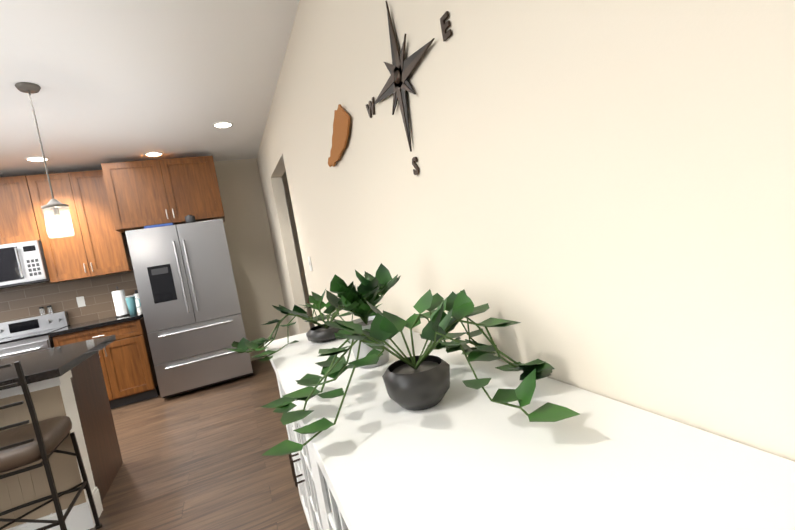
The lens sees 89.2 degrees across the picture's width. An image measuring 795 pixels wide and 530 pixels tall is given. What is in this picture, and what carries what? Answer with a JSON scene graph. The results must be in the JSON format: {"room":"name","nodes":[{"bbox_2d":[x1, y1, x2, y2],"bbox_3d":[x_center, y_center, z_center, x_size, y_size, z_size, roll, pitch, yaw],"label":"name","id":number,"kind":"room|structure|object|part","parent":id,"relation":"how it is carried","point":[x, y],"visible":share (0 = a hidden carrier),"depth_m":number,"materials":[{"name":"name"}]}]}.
{"room":"kitchen","nodes":[
{"label":"kitchen","id":0,"kind":"room"},
{"bbox_2d":[0,0,299,176],"bbox_3d":[-3.828,-0.887,0.116,10.050,0.670,8.450,-11,4,-23],"label":"ceiling","id":1,"kind":"structure","parent":0,"point":[124,80],"depth_m":2.72,"materials":[{"name":"white paint"}]},
{"bbox_2d":[25,156,49,161],"bbox_3d":[-3.500,-1.028,3.921,0.186,0.008,0.186,-11,4,-23],"label":"recessed light","id":2,"kind":"object","parent":1,"relation":"in","point":[36,159],"visible":0.9,"depth_m":3.92,"materials":[{"name":"white paint"}]},
{"bbox_2d":[15,82,74,237],"bbox_3d":[-2.267,-0.662,2.595,0.140,0.963,0.138,-11,4,-23],"label":"pendant light","id":3,"kind":"object","parent":1,"relation":"hanging from","point":[54,205],"visible":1,"depth_m":2.58,"materials":[{"name":"glass"}]},
{"bbox_2d":[144,152,162,156],"bbox_3d":[-2.652,-1.204,4.390,0.186,0.008,0.186,-11,4,-23],"label":"recessed light","id":4,"kind":"object","parent":1,"relation":"in","point":[152,154],"visible":0.98,"depth_m":4.39,"materials":[{"name":"white paint"}]},
{"bbox_2d":[213,121,232,127],"bbox_3d":[-1.666,-1.337,3.853,0.186,0.008,0.186,-11,4,-23],"label":"recessed light","id":5,"kind":"object","parent":1,"relation":"in","point":[224,124],"visible":1,"depth_m":3.84,"materials":[{"name":"white paint"}]},
{"bbox_2d":[0,159,314,360],"bbox_3d":[-5.222,0.333,3.971,10.050,3.110,0.150,-11,4,-23],"label":"wall","id":6,"kind":"structure","parent":0,"point":[252,254],"depth_m":5.30,"materials":[{"name":"beige paint"}]},
{"bbox_2d":[0,175,39,244],"bbox_3d":[-4.165,-0.520,4.163,0.760,0.675,0.328,-11,4,-23],"label":"upper cabinet","id":7,"kind":"object","parent":6,"relation":"attached to","point":[18,224],"depth_m":4.11,"materials":[{"name":"brown wood"}]},
{"bbox_2d":[0,240,49,288],"bbox_3d":[-4.049,0.023,4.146,0.748,0.420,0.440,-11,4,-23],"label":"microwave","id":8,"kind":"object","parent":7,"relation":"attached to","point":[22,263],"visible":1,"depth_m":4.07,"materials":[{"name":"grey metal"}]},
{"bbox_2d":[0,271,137,324],"bbox_3d":[-4.117,0.504,4.350,2.440,0.521,0.009,-11,4,-23],"label":"tile backsplash","id":9,"kind":"structure","parent":6,"relation":"attached to","point":[84,300],"depth_m":4.54,"materials":[{"name":"brown tile"}]},
{"bbox_2d":[28,170,133,282],"bbox_3d":[-3.491,-0.423,4.448,0.776,1.130,0.328,-11,4,-23],"label":"upper cabinet","id":10,"kind":"object","parent":6,"relation":"attached to","point":[94,250],"depth_m":4.31,"materials":[{"name":"brown wood"}]},
{"bbox_2d":[100,156,224,235],"bbox_3d":[-2.639,-0.802,4.664,1.070,0.700,0.598,-11,4,-23],"label":"upper cabinet","id":11,"kind":"object","parent":6,"relation":"attached to","point":[109,204],"depth_m":4.38,"materials":[{"name":"brown wood"}]},
{"bbox_2d":[88,358,309,529],"bbox_3d":[-3.355,1.871,0.301,10.050,0.060,8.450,-11,4,-23],"label":"floor","id":12,"kind":"structure","parent":0,"point":[196,459],"depth_m":2.69,"materials":[{"name":"brown wood"}]},
{"bbox_2d":[0,305,69,358],"bbox_3d":[-3.817,1.065,4.089,0.730,1.180,0.699,-11,4,-23],"label":"range","id":13,"kind":"object","parent":12,"relation":"on","point":[23,336],"visible":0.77,"depth_m":4.25,"materials":[{"name":"silver metal"}]},
{"bbox_2d":[0,361,101,529],"bbox_3d":[-1.821,0.954,1.861,0.502,1.022,0.471,-11,4,-25],"label":"stool","id":14,"kind":"object","parent":12,"relation":"on","point":[35,440],"visible":1,"depth_m":1.81,"materials":[{"name":"black metal"}]},
{"bbox_2d":[0,351,122,529],"bbox_3d":[-2.967,1.208,2.065,2.414,0.880,0.812,-11,4,-23],"label":"kitchen island","id":15,"kind":"object","parent":12,"relation":"on","point":[67,380],"depth_m":2.16,"materials":[{"name":"brown wood"}]},
{"bbox_2d":[0,335,115,390],"bbox_3d":[-3.005,0.754,1.954,2.560,0.040,1.070,-11,4,-23],"label":"island countertop","id":16,"kind":"structure","parent":15,"relation":"on","point":[50,363],"depth_m":2.26,"materials":[{"name":"grey stone"}]},
{"bbox_2d":[50,316,159,408],"bbox_3d":[-3.127,1.076,4.447,0.760,0.880,0.598,-11,4,-23],"label":"base cabinet","id":17,"kind":"object","parent":12,"relation":"on","point":[127,366],"depth_m":4.25,"materials":[{"name":"brown wood"}]},
{"bbox_2d":[49,312,142,335],"bbox_3d":[-3.195,0.623,4.401,0.775,0.040,0.622,-11,4,-23],"label":"countertop","id":18,"kind":"structure","parent":17,"relation":"on","point":[105,323],"depth_m":4.17,"materials":[{"name":"black stone"}]},
{"bbox_2d":[112,286,129,316],"bbox_3d":[-3.123,0.406,4.540,0.146,0.340,0.150,-11,4,-23],"label":"paper towel","id":19,"kind":"object","parent":18,"relation":"on","point":[120,304],"visible":0.85,"depth_m":4.50,"materials":[{"name":"white paper"}]},
{"bbox_2d":[125,293,141,315],"bbox_3d":[-2.901,0.440,4.424,0.096,0.215,0.120,-7,5,34],"label":"cup","id":20,"kind":"object","parent":18,"relation":"on","point":[134,305],"depth_m":4.40,"materials":[{"name":"teal ceramic"}]},
{"bbox_2d":[125,215,252,397],"bbox_3d":[-2.328,0.402,4.621,0.916,1.874,0.892,-11,4,-23],"label":"fridge","id":21,"kind":"object","parent":12,"relation":"on","point":[188,295],"depth_m":4.26,"materials":[{"name":"stainless steel"},{"name":"black plastic"}]},
{"bbox_3d":[-2.444,-0.467,4.338,0.490,0.090,0.120,-11,4,-23],"label":"items on top of the fridge","id":22,"kind":"part","parent":21,"relation":"part of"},
{"bbox_2d":[264,328,794,529],"bbox_3d":[0.189,0.743,0.804,0.530,0.900,2.500,-11,4,-23],"label":"sideboard","id":23,"kind":"object","parent":12,"relation":"on","point":[460,455],"visible":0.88,"depth_m":0.61,"materials":[{"name":"white paint"}]},
{"bbox_2d":[226,287,382,360],"bbox_3d":[-0.376,0.220,1.670,0.659,0.199,0.783,-11,4,-23],"label":"potted plant","id":24,"kind":"object","parent":23,"relation":"on","point":[322,332],"visible":0.73,"depth_m":1.61,"materials":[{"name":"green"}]},
{"bbox_2d":[326,263,400,367],"bbox_3d":[-0.090,0.150,1.230,0.227,0.298,0.269,-11,4,-23],"label":"potted plant","id":25,"kind":"object","parent":23,"relation":"on","point":[370,290],"visible":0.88,"depth_m":1.19,"materials":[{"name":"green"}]},
{"bbox_2d":[261,289,579,455],"bbox_3d":[0.000,0.196,0.850,0.591,0.230,0.649,-11,4,-23],"label":"potted plant","id":26,"kind":"object","parent":23,"relation":"on","point":[419,382],"visible":1,"depth_m":0.86,"materials":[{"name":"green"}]},
{"bbox_2d":[256,0,794,461],"bbox_3d":[-0.021,-0.400,1.618,0.120,3.110,8.250,-11,4,-23],"label":"wall","id":27,"kind":"structure","parent":0,"point":[596,197],"depth_m":0.75,"materials":[{"name":"beige paint"}]},
{"bbox_2d":[308,257,312,270],"bbox_3d":[-0.701,-0.010,3.223,0.012,0.115,0.075,-11,4,-23],"label":"switch plate","id":28,"kind":"object","parent":27,"relation":"attached to","point":[310,264],"visible":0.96,"depth_m":3.21,"materials":[{"name":"white plastic"}]},
{"bbox_2d":[328,104,349,166],"bbox_3d":[-0.294,-0.619,1.954,0.010,0.221,0.460,-11,4,-23],"label":"art","id":29,"kind":"object","parent":27,"relation":"attached to","point":[341,127],"visible":0.88,"depth_m":1.89,"materials":[{"name":"brown wood"}]},
{"bbox_2d":[365,97,374,117],"bbox_3d":[-0.101,-0.597,1.541,0.006,0.057,0.086,-11,4,-23],"label":"art","id":30,"kind":"object","parent":27,"relation":"attached to","point":[371,108],"visible":0.98,"depth_m":1.53,"materials":[{"name":"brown metal"}]},
{"bbox_2d":[373,1,434,151],"bbox_3d":[0.002,-0.594,1.276,0.011,0.470,0.470,-11,4,-23],"label":"art","id":31,"kind":"object","parent":27,"relation":"attached to","point":[400,68],"visible":0.98,"depth_m":1.26,"materials":[{"name":"black metal"}]},
{"bbox_2d":[412,157,418,174],"bbox_3d":[0.058,-0.318,1.298,0.006,0.058,0.035,-11,4,-23],"label":"art","id":32,"kind":"object","parent":27,"relation":"attached to","point":[416,167],"visible":1,"depth_m":1.29,"materials":[{"name":"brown metal"}]},
{"bbox_2d":[440,11,451,41],"bbox_3d":[0.122,-0.600,1.015,0.006,0.056,0.035,-11,4,-23],"label":"letter","id":33,"kind":"object","parent":27,"relation":"attached to","point":[446,35],"visible":1,"depth_m":1.01,"materials":[{"name":"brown metal"}]}
]}

